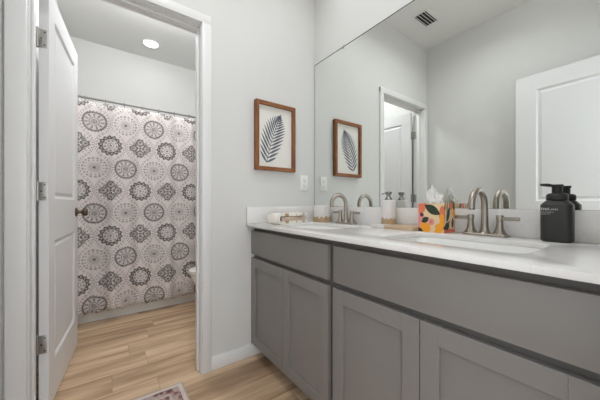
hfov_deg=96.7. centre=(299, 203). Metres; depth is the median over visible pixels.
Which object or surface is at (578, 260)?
countertop
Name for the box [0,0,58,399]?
wall
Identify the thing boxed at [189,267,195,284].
toilet
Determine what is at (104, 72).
wall
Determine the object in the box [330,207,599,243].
backsplash
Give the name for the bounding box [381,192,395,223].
soap dispenser
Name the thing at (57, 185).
door
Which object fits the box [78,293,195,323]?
bathtub
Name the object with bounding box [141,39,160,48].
recessed light
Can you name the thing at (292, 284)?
vanity cabinet
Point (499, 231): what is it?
faucet
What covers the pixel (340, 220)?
faucet
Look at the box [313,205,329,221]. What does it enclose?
canister
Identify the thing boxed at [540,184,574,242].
pump bottle
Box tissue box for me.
[418,185,454,232]
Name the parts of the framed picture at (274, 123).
frame rail, frame rail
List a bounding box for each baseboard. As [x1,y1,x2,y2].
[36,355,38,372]
[211,343,261,370]
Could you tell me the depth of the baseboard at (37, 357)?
1.58 m
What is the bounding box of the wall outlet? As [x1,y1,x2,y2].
[300,175,307,190]
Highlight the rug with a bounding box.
[133,382,189,399]
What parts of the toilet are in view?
lid, bowl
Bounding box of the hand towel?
[267,212,307,223]
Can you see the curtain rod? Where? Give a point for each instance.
(81, 96)
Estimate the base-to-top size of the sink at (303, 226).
0.142 m
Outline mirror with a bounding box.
[315,0,599,209]
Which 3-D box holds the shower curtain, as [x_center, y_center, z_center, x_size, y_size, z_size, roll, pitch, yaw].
[-1.251,0.038,2.534,1.620,1.762,0.085,0,0,-36]
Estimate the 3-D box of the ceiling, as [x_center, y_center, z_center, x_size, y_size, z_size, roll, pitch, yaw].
[-0.671,-1.758,1.736,1.882,0.050,3.920,0,0,-36]
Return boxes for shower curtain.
[78,98,195,315]
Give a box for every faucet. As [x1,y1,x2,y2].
[330,193,359,223]
[455,187,519,237]
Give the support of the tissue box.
on the countertop
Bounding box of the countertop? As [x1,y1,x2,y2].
[246,206,599,284]
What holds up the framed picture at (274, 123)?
attached to the wall at (261, 49)
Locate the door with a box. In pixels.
[36,0,87,399]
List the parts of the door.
knob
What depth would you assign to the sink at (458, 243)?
1.02 m
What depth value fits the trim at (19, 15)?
1.13 m
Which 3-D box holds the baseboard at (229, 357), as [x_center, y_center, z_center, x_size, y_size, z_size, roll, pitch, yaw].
[-0.208,0.955,1.817,0.793,0.080,0.014,0,0,-36]
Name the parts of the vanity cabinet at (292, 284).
door panel, door, drawer, door panel, door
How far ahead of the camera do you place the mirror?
1.18 m
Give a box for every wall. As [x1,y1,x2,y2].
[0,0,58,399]
[2,0,313,399]
[70,36,195,119]
[314,0,599,210]
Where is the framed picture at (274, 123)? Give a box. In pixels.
[254,98,295,172]
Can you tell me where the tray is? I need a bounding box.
[371,223,417,230]
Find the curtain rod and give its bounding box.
[78,95,195,117]
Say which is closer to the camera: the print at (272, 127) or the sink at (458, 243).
the sink at (458, 243)
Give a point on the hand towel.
(274, 218)
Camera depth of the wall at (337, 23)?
1.81 m
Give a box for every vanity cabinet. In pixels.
[251,228,334,399]
[333,241,599,399]
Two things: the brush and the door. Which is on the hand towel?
the brush
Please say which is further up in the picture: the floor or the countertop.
the countertop
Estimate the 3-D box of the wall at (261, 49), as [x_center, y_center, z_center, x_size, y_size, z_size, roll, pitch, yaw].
[-0.585,-0.369,1.618,1.642,2.728,0.108,0,0,-36]
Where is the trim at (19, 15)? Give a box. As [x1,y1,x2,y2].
[4,0,210,399]
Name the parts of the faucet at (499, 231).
lever, handle, spout, deck plate, handle, lever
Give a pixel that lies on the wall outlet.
(303, 179)
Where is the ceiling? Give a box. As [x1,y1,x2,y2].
[57,0,195,70]
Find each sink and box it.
[295,225,342,229]
[400,237,539,252]
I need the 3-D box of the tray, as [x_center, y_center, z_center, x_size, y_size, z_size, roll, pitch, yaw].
[0.502,0.121,1.362,0.132,0.019,0.240,0,0,-36]
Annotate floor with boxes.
[36,300,310,399]
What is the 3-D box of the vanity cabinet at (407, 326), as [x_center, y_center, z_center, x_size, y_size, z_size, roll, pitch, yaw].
[0.575,0.573,0.960,0.531,0.844,0.789,0,0,-36]
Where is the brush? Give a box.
[280,216,305,220]
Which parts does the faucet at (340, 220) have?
spout, handle, deck plate, handle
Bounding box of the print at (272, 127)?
[260,115,284,162]
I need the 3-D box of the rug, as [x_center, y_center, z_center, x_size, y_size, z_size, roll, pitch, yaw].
[-0.492,0.992,0.804,0.532,0.006,1.282,0,0,-36]

